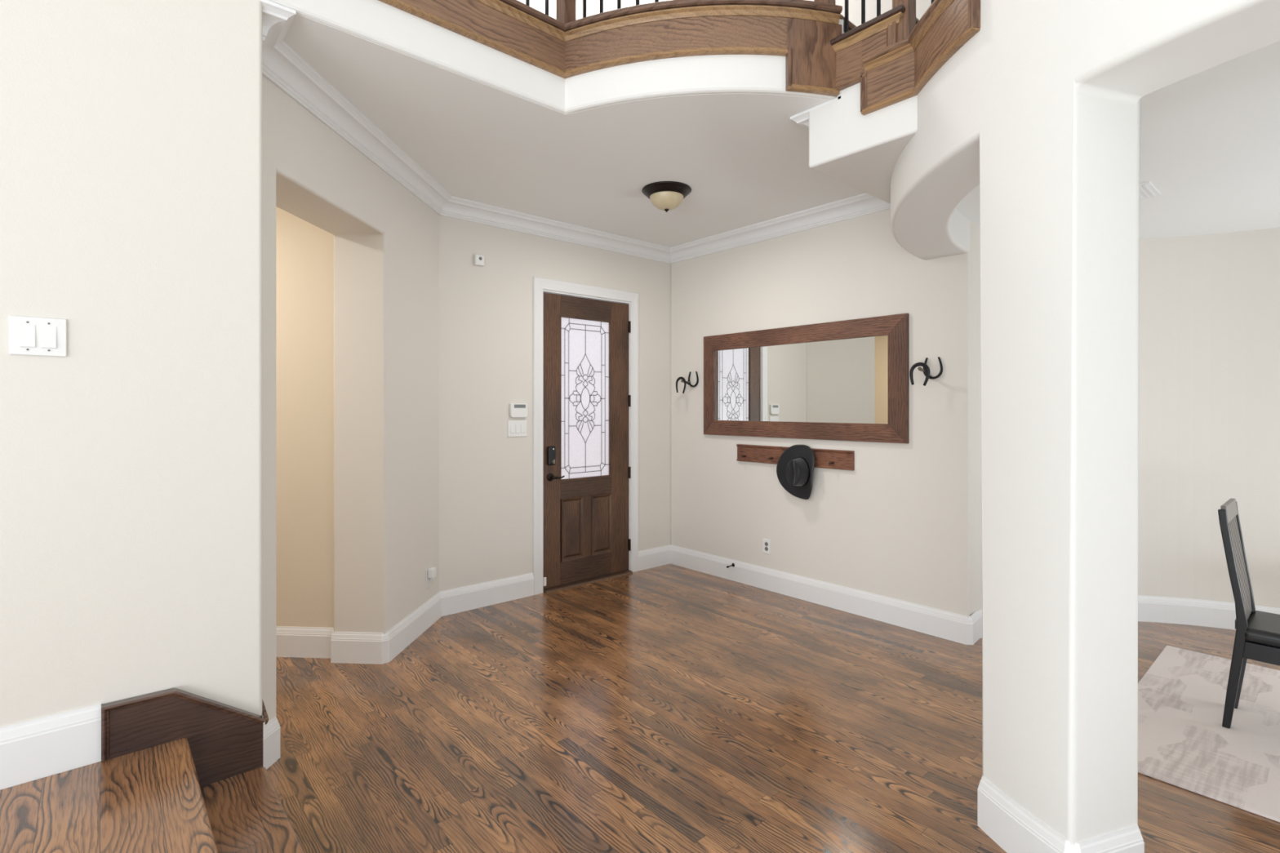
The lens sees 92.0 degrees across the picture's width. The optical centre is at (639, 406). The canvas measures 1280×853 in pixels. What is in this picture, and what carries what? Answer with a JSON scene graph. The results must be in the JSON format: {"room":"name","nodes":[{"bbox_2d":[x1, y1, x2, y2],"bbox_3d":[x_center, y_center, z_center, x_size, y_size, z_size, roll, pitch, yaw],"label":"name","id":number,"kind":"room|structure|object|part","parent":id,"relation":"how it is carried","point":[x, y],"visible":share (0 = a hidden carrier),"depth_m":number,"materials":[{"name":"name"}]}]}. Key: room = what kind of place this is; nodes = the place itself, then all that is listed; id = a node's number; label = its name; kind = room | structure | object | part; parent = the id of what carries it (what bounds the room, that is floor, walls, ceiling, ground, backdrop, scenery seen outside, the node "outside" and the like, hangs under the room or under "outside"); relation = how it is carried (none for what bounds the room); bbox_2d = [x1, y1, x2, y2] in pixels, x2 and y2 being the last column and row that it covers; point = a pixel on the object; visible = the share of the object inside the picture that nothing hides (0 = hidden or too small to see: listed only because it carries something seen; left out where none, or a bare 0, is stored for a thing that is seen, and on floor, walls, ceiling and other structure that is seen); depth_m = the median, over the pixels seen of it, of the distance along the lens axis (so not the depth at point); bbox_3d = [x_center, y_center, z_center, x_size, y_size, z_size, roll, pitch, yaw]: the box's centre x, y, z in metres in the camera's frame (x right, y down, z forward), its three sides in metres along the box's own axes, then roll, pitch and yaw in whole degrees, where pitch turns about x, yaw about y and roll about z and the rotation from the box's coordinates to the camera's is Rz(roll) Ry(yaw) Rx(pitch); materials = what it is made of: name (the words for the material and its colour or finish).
{"room":"entrance hall","nodes":[
{"label":"entrance hall","id":0,"kind":"room"},
{"bbox_2d":[0,0,438,790],"bbox_3d":[-3.348,-1.400,1.143,1.658,5.800,7.502,0,0,39],"label":"wall","id":1,"kind":"structure","parent":0,"point":[148,156],"depth_m":2.09,"materials":[{"name":"white paint"}]},
{"bbox_2d":[8,315,66,356],"bbox_3d":[-1.819,-0.213,1.868,0.126,0.116,0.012,0,0,-41],"label":"light switch","id":2,"kind":"object","parent":1,"relation":"attached to","point":[28,335],"visible":1,"depth_m":1.87,"materials":[{"name":"white plastic"}]},
{"bbox_2d":[0,703,101,790],"bbox_3d":[-3.781,1.032,0.149,5.503,0.176,0.019,0,0,-41],"label":"baseboard","id":3,"kind":"structure","parent":1,"relation":"attached to","point":[31,750],"depth_m":1.88,"materials":[{"name":"white paint"}]},
{"bbox_2d":[262,716,279,769],"bbox_3d":[-1.669,1.412,2.648,0.372,0.176,0.156,0,0,32],"label":"baseboard","id":4,"kind":"structure","parent":1,"relation":"attached to","point":[271,731],"depth_m":2.59,"materials":[{"name":"white paint"}]},
{"bbox_2d":[426,569,431,588],"bbox_3d":[-1.446,1.173,4.228,0.008,0.125,0.072,0,0,4],"label":"wall outlet","id":5,"kind":"object","parent":1,"relation":"attached to","point":[428,580],"visible":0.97,"depth_m":4.20,"materials":[{"name":"white plastic"}]},
{"bbox_2d":[427,567,435,580],"bbox_3d":[-1.422,1.145,4.228,0.040,0.084,0.056,0,0,4],"label":"plug adapter","id":6,"kind":"object","parent":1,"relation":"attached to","point":[432,571],"visible":1,"depth_m":4.20,"materials":[{"name":"white plastic"}]},
{"bbox_2d":[330,573,533,664],"bbox_3d":[-1.334,1.412,4.277,0.318,0.176,1.599,0,0,26],"label":"baseboard","id":7,"kind":"structure","parent":1,"relation":"attached to","point":[346,647],"depth_m":4.07,"materials":[{"name":"white paint"}]},
{"bbox_2d":[275,206,333,627],"bbox_3d":[-2.929,0.003,3.865,2.263,2.995,0.177,0,0,4],"label":"wall","id":8,"kind":"structure","parent":0,"point":[304,251],"depth_m":3.71,"materials":[{"name":"beige paint"}]},
{"bbox_2d":[275,626,333,658],"bbox_3d":[-2.851,1.412,3.761,2.079,0.176,0.019,0,0,4],"label":"baseboard","id":9,"kind":"structure","parent":8,"relation":"attached to","point":[291,642],"depth_m":3.70,"materials":[{"name":"white paint"}]},
{"bbox_2d":[438,214,671,591],"bbox_3d":[-0.523,-0.060,5.347,2.650,3.120,0.180,0,0,-41],"label":"wall","id":10,"kind":"structure","parent":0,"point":[486,312],"depth_m":4.77,"materials":[{"name":"white paint"}]},
{"bbox_2d":[474,253,484,266],"bbox_3d":[-1.198,-1.097,4.613,0.077,0.082,0.034,0,0,-41],"label":"sensor","id":11,"kind":"object","parent":10,"relation":"attached to","point":[479,260],"visible":1,"depth_m":4.60,"materials":[{"name":"white plastic"}]},
{"bbox_2d":[507,420,527,436],"bbox_3d":[-0.959,0.169,4.838,0.170,0.128,0.012,0,0,-41],"label":"light switch","id":12,"kind":"object","parent":10,"relation":"attached to","point":[515,428],"visible":1,"depth_m":4.83,"materials":[{"name":"white plastic"}]},
{"bbox_2d":[509,403,528,417],"bbox_3d":[-0.948,0.028,4.838,0.154,0.112,0.026,0,0,-41],"label":"alarm keypad","id":13,"kind":"object","parent":10,"relation":"attached to","point":[516,410],"visible":1,"depth_m":4.82,"materials":[{"name":"white plastic"}]},
{"bbox_2d":[533,276,638,595],"bbox_3d":[-0.485,0.230,5.353,1.106,2.540,0.180,0,0,-41],"label":"door frame","id":14,"kind":"structure","parent":10,"relation":"attached to","point":[539,283],"depth_m":5.14,"materials":[{"name":"white paint"}]},
{"bbox_2d":[542,292,632,593],"bbox_3d":[-0.437,0.285,5.306,0.926,2.430,0.114,0,0,-41],"label":"door","id":15,"kind":"structure","parent":10,"relation":"in","point":[587,400],"depth_m":5.29,"materials":[{"name":"brown wood"}]},
{"bbox_2d":[543,577,546,586],"bbox_3d":[-0.772,1.417,5.010,0.024,0.070,0.013,0,0,-41],"label":"sensor","id":16,"kind":"object","parent":15,"relation":"attached to","point":[544,578],"visible":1,"depth_m":5.00,"materials":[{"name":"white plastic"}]},
{"bbox_3d":[-0.685,0.575,5.054,0.140,0.066,0.062,0,0,-41],"label":"lever handle","id":17,"kind":"part","parent":15,"relation":"part of","materials":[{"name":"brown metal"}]},
{"bbox_3d":[-0.577,1.026,5.214,0.243,0.537,0.044,0,0,-41],"label":"panel","id":18,"kind":"part","parent":15,"relation":"part of","materials":[{"name":"brown wood"}]},
{"bbox_3d":[-0.471,-0.072,5.312,0.535,1.374,0.008,0,0,-41],"label":"glass pane","id":19,"kind":"part","parent":15,"relation":"part of","materials":[{"name":"white glass"}]},
{"bbox_3d":[-0.472,0.274,5.312,0.535,2.408,0.045,0,0,-41],"label":"rail","id":20,"kind":"part","parent":15,"relation":"part of","materials":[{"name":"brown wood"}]},
{"bbox_3d":[-0.343,1.026,5.419,0.245,0.537,0.044,0,0,-41],"label":"panel","id":21,"kind":"part","parent":15,"relation":"part of","materials":[{"name":"brown wood"}]},
{"bbox_2d":[268,0,843,114],"bbox_3d":[-0.326,-1.688,2.959,2.535,0.384,0.703,0,0,-17],"label":"wall","id":22,"kind":"structure","parent":0,"point":[376,21],"depth_m":2.92,"materials":[{"name":"white paint"}]},
{"bbox_2d":[259,0,890,263],"bbox_3d":[-0.267,-1.435,3.671,3.830,0.120,2.680,0,0,-41],"label":"trim","id":23,"kind":"structure","parent":22,"relation":"attached to","point":[281,64],"depth_m":4.28,"materials":[{"name":"white paint"}]},
{"bbox_2d":[378,0,857,96],"bbox_3d":[0.106,-1.705,3.102,3.493,0.410,0.828,0,0,-17],"label":"balcony edge","id":24,"kind":"object","parent":22,"relation":"attached to","point":[802,32],"visible":0.98,"depth_m":2.92,"materials":[{"name":"brown wood"}]},
{"bbox_3d":[-0.417,-1.679,2.834,2.179,0.028,0.551,0,0,-18],"label":"molding","id":25,"kind":"part","parent":24,"relation":"part of","materials":[{"name":"brown wood"}]},
{"bbox_3d":[-0.289,-1.856,2.863,2.434,0.036,0.574,0,0,-17],"label":"molding","id":26,"kind":"part","parent":24,"relation":"part of","materials":[{"name":"brown wood"}]},
{"bbox_2d":[525,0,933,41],"bbox_3d":[-0.071,-2.320,2.821,2.793,1.440,0.973,0,0,-3],"label":"balcony railing","id":27,"kind":"object","parent":24,"relation":"on","point":[565,9],"visible":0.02,"depth_m":3.00,"materials":[{"name":"black metal"}]},
{"bbox_3d":[-0.386,-2.473,3.222,0.100,1.135,0.100,0,0,-41],"label":"newel post","id":28,"kind":"part","parent":27,"relation":"part of","materials":[{"name":"brown wood"}]},
{"bbox_3d":[0.914,-2.473,3.057,0.100,1.135,0.100,0,0,-41],"label":"newel post","id":29,"kind":"part","parent":27,"relation":"part of","materials":[{"name":"brown wood"}]},
{"bbox_3d":[1.177,-2.320,2.756,0.100,1.440,0.100,0,0,-41],"label":"newel post","id":30,"kind":"part","parent":27,"relation":"part of","materials":[{"name":"brown wood"}]},
{"bbox_3d":[0.708,-1.599,2.921,0.028,0.182,0.030,0,0,-8],"label":"molding","id":31,"kind":"part","parent":24,"relation":"part of","materials":[{"name":"brown wood"}]},
{"bbox_3d":[0.823,-1.514,2.944,0.264,0.028,0.035,0,0,-12],"label":"molding","id":32,"kind":"part","parent":24,"relation":"part of","materials":[{"name":"brown wood"}]},
{"bbox_2d":[282,13,864,247],"bbox_3d":[-0.106,-1.510,3.692,4.100,0.030,3.100,0,0,-41],"label":"ceiling","id":33,"kind":"structure","parent":0,"point":[743,159],"depth_m":3.53,"materials":[{"name":"white paint"}]},
{"bbox_2d":[641,181,691,212],"bbox_3d":[0.184,-1.419,4.258,0.342,0.152,0.342,0,0,-41],"label":"ceiling light","id":34,"kind":"object","parent":33,"relation":"attached to","point":[666,196],"visible":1,"depth_m":4.17,"materials":[{"name":"beige glass"}]},
{"bbox_3d":[0.184,-1.407,4.258,0.234,0.095,0.234,0,0,-41],"label":"lamp shade","id":35,"kind":"part","parent":34,"relation":"part of","materials":[{"name":"beige glass"}]},
{"bbox_2d":[517,0,646,20],"bbox_3d":[-1.178,-2.960,4.615,3.500,2.680,0.100,0,0,-41],"label":"wall","id":36,"kind":"structure","parent":0,"point":[593,6],"depth_m":5.19,"materials":[{"name":"white paint"}]},
{"bbox_2d":[266,564,1279,852],"bbox_3d":[0.522,1.560,0.390,12.700,0.120,13.300,0,0,-41],"label":"floor","id":37,"kind":"structure","parent":0,"point":[668,708],"depth_m":2.84,"materials":[{"name":"brown wood"}]},
{"bbox_2d":[0,687,304,852],"bbox_3d":[-3.144,1.224,-0.154,5.862,0.553,1.506,0,0,-41],"label":"staircase","id":38,"kind":"structure","parent":37,"relation":"on","point":[179,771],"depth_m":1.89,"materials":[{"name":"brown wood"}]},
{"bbox_3d":[-1.527,1.048,2.093,0.449,0.202,0.014,0,0,-41],"label":"cap molding","id":39,"kind":"part","parent":38,"relation":"part of","materials":[{"name":"brown wood"}]},
{"bbox_3d":[-1.393,1.127,2.289,0.010,0.054,0.130,0,0,-41],"label":"cap molding","id":40,"kind":"part","parent":38,"relation":"part of","materials":[{"name":"brown wood"}]},
{"bbox_2d":[1137,645,1279,822],"bbox_3d":[3.410,1.494,2.344,1.820,0.010,2.442,0,0,-41],"label":"area rug","id":41,"kind":"object","parent":37,"relation":"on","point":[1184,743],"visible":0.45,"depth_m":2.83,"materials":[{"name":"beige carpet"}]},
{"bbox_2d":[1217,497,1279,728],"bbox_3d":[3.031,0.977,2.833,0.444,1.024,0.518,0,0,-41],"label":"dining chair","id":42,"kind":"object","parent":41,"relation":"on","point":[1257,635],"visible":1,"depth_m":2.85,"materials":[{"name":"black paint"}]},
{"bbox_3d":[2.876,0.505,3.015,0.373,0.080,0.027,0,0,-41],"label":"rail","id":43,"kind":"part","parent":42,"relation":"part of","materials":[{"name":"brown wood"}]},
{"bbox_3d":[2.743,0.985,2.859,0.034,1.009,0.100,0,0,-41],"label":"leg","id":44,"kind":"part","parent":42,"relation":"part of","materials":[{"name":"black paint"}]},
{"bbox_3d":[3.004,0.985,3.087,0.152,1.009,0.100,0,0,-41],"label":"leg","id":45,"kind":"part","parent":42,"relation":"part of","materials":[{"name":"black paint"}]},
{"bbox_3d":[3.033,1.110,2.803,0.387,0.076,0.436,0,0,-41],"label":"seat frame","id":46,"kind":"part","parent":42,"relation":"part of","materials":[{"name":"black paint"}]},
{"bbox_3d":[3.045,1.039,2.792,0.410,0.062,0.438,0,0,-41],"label":"seat","id":47,"kind":"part","parent":42,"relation":"part of","materials":[{"name":"black leather"}]},
{"bbox_2d":[646,0,931,26],"bbox_3d":[3.604,-2.960,1.689,0.150,2.680,10.800,0,0,-41],"label":"wall","id":48,"kind":"structure","parent":0,"point":[855,6],"depth_m":4.00,"materials":[{"name":"white paint"}]},
{"bbox_2d":[671,208,970,617],"bbox_3d":[1.259,0.000,4.987,0.200,3.000,2.707,0,0,-41],"label":"wall","id":49,"kind":"structure","parent":0,"point":[896,525],"depth_m":4.56,"materials":[{"name":"white paint"}]},
{"bbox_2d":[675,371,698,393],"bbox_3d":[0.432,-0.224,5.658,0.163,0.206,0.146,0,0,-41],"label":"hook","id":50,"kind":"object","parent":49,"relation":"attached to","point":[683,380],"visible":1,"depth_m":5.65,"materials":[{"name":"black metal"}]},
{"bbox_2d":[762,538,770,554],"bbox_3d":[1.040,1.147,5.079,0.008,0.118,0.075,0,0,-41],"label":"wall outlet","id":51,"kind":"object","parent":49,"relation":"attached to","point":[766,543],"visible":1,"depth_m":5.07,"materials":[{"name":"white plastic"}]},
{"bbox_2d":[736,444,854,471],"bbox_3d":[1.175,0.391,4.877,0.070,0.142,1.085,0,0,-41],"label":"coat rack","id":52,"kind":"object","parent":49,"relation":"attached to","point":[824,458],"visible":0.74,"depth_m":4.73,"materials":[{"name":"brown wood"}]},
{"bbox_2d":[776,444,814,499],"bbox_3d":[1.186,0.503,4.761,0.129,0.421,0.341,0,0,-41],"label":"cowboy hat","id":53,"kind":"object","parent":52,"relation":"hanging from","point":[795,466],"visible":1,"depth_m":4.74,"materials":[{"name":"black fabric"}]},
{"bbox_3d":[1.203,0.502,4.732,0.117,0.220,0.150,0,0,-41],"label":"crown","id":54,"kind":"part","parent":53,"relation":"part of","materials":[{"name":"black fabric"}]},
{"bbox_2d":[703,313,908,443],"bbox_3d":[1.198,-0.193,4.881,0.028,0.881,1.869,0,0,-41],"label":"wall mirror","id":55,"kind":"object","parent":49,"relation":"attached to","point":[846,380],"visible":1,"depth_m":4.72,"materials":[{"name":"stained wood"},{"name":"mirror glass"}]},
{"bbox_2d":[714,334,888,423],"bbox_3d":[1.196,-0.190,4.890,0.012,0.636,1.630,0,0,-41],"label":"mirror glass","id":56,"kind":"object","parent":55,"relation":"on","point":[835,379],"depth_m":4.79,"materials":[{"name":"silver mirror"}]},
{"bbox_3d":[1.198,0.183,4.881,0.028,0.130,1.867,0,0,-41],"label":"frame rail","id":57,"kind":"part","parent":55,"relation":"part of","materials":[{"name":"brown wood"}]},
{"bbox_3d":[1.198,-0.566,4.881,0.028,0.135,1.867,0,0,-41],"label":"frame rail","id":58,"kind":"part","parent":55,"relation":"part of","materials":[{"name":"brown wood"}]},
{"bbox_2d":[909,356,942,386],"bbox_3d":[1.863,-0.230,4.021,0.163,0.193,0.149,0,0,-41],"label":"hook","id":59,"kind":"object","parent":49,"relation":"attached to","point":[926,370],"visible":1,"depth_m":4.01,"materials":[{"name":"black metal"}]},
{"bbox_2d":[638,544,1279,644],"bbox_3d":[2.640,1.412,4.232,6.053,0.176,1.130,0,0,27],"label":"baseboard","id":60,"kind":"structure","parent":49,"relation":"attached to","point":[960,628],"depth_m":4.32,"materials":[{"name":"white paint"}]},
{"bbox_2d":[808,82,917,203],"bbox_3d":[1.674,-1.450,3.312,1.520,0.500,0.785,0,0,-41],"label":"wall","id":61,"kind":"structure","parent":0,"point":[855,149],"depth_m":2.97,"materials":[{"name":"white paint"}]},
{"bbox_2d":[830,0,980,115],"bbox_3d":[1.510,-1.729,2.840,1.388,0.742,1.090,0,0,-41],"label":"stair","id":62,"kind":"structure","parent":61,"relation":"on","point":[889,71],"depth_m":2.73,"materials":[{"name":"brown wood"}]},
{"bbox_3d":[0.946,-1.788,2.992,0.058,0.105,0.060,0,0,-41],"label":"corner post","id":63,"kind":"part","parent":62,"relation":"part of","materials":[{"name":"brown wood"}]},
{"bbox_3d":[0.983,-1.534,2.925,0.030,0.028,0.200,0,0,-41],"label":"molding","id":64,"kind":"part","parent":62,"relation":"part of","materials":[{"name":"brown wood"}]},
{"bbox_3d":[1.041,-1.456,2.858,0.030,0.180,0.030,0,0,-41],"label":"molding","id":65,"kind":"part","parent":62,"relation":"part of","materials":[{"name":"brown wood"}]},
{"bbox_3d":[1.127,-1.657,2.762,0.028,0.115,0.047,0,0,-41],"label":"molding","id":66,"kind":"part","parent":62,"relation":"part of","materials":[{"name":"brown wood"}]},
{"bbox_3d":[1.125,-1.372,2.544,0.317,0.028,0.611,0,0,-41],"label":"molding","id":67,"kind":"part","parent":62,"relation":"part of","materials":[{"name":"brown wood"}]},
{"bbox_3d":[1.209,-1.733,2.242,0.030,0.734,0.040,0,0,-8],"label":"molding","id":68,"kind":"part","parent":62,"relation":"part of","materials":[{"name":"brown wood"}]},
{"bbox_2d":[890,0,1279,844],"bbox_3d":[2.053,-1.400,2.016,1.496,5.800,4.036,0,0,-22],"label":"wall","id":69,"kind":"structure","parent":0,"point":[1039,110],"depth_m":1.95,"materials":[{"name":"white paint"}]},
{"bbox_2d":[977,776,1144,852],"bbox_3d":[1.406,1.412,2.083,0.339,0.176,0.405,0,0,-13],"label":"baseboard","id":70,"kind":"structure","parent":69,"relation":"attached to","point":[1012,828],"depth_m":2.01,"materials":[{"name":"white paint"}]},
{"bbox_2d":[955,41,1279,238],"bbox_3d":[3.367,-1.190,2.545,4.000,0.020,4.000,0,0,-41],"label":"ceiling","id":71,"kind":"structure","parent":0,"point":[1210,138],"depth_m":2.86,"materials":[{"name":"white paint"}]},
{"bbox_2d":[1139,181,1160,199],"bbox_3d":[2.716,-1.173,3.396,0.300,0.014,0.180,0,0,-41],"label":"ceiling vent","id":72,"kind":"object","parent":71,"relation":"in","point":[1148,190],"visible":0.35,"depth_m":3.36,"materials":[{"name":"white metal"}]},
{"bbox_2d":[970,222,1279,615],"bbox_3d":[3.880,0.140,2.825,2.497,2.720,3.786,0,0,-23],"label":"wall","id":73,"kind":"structure","parent":0,"point":[1209,334],"depth_m":4.21,"materials":[{"name":"white paint"}]}
]}

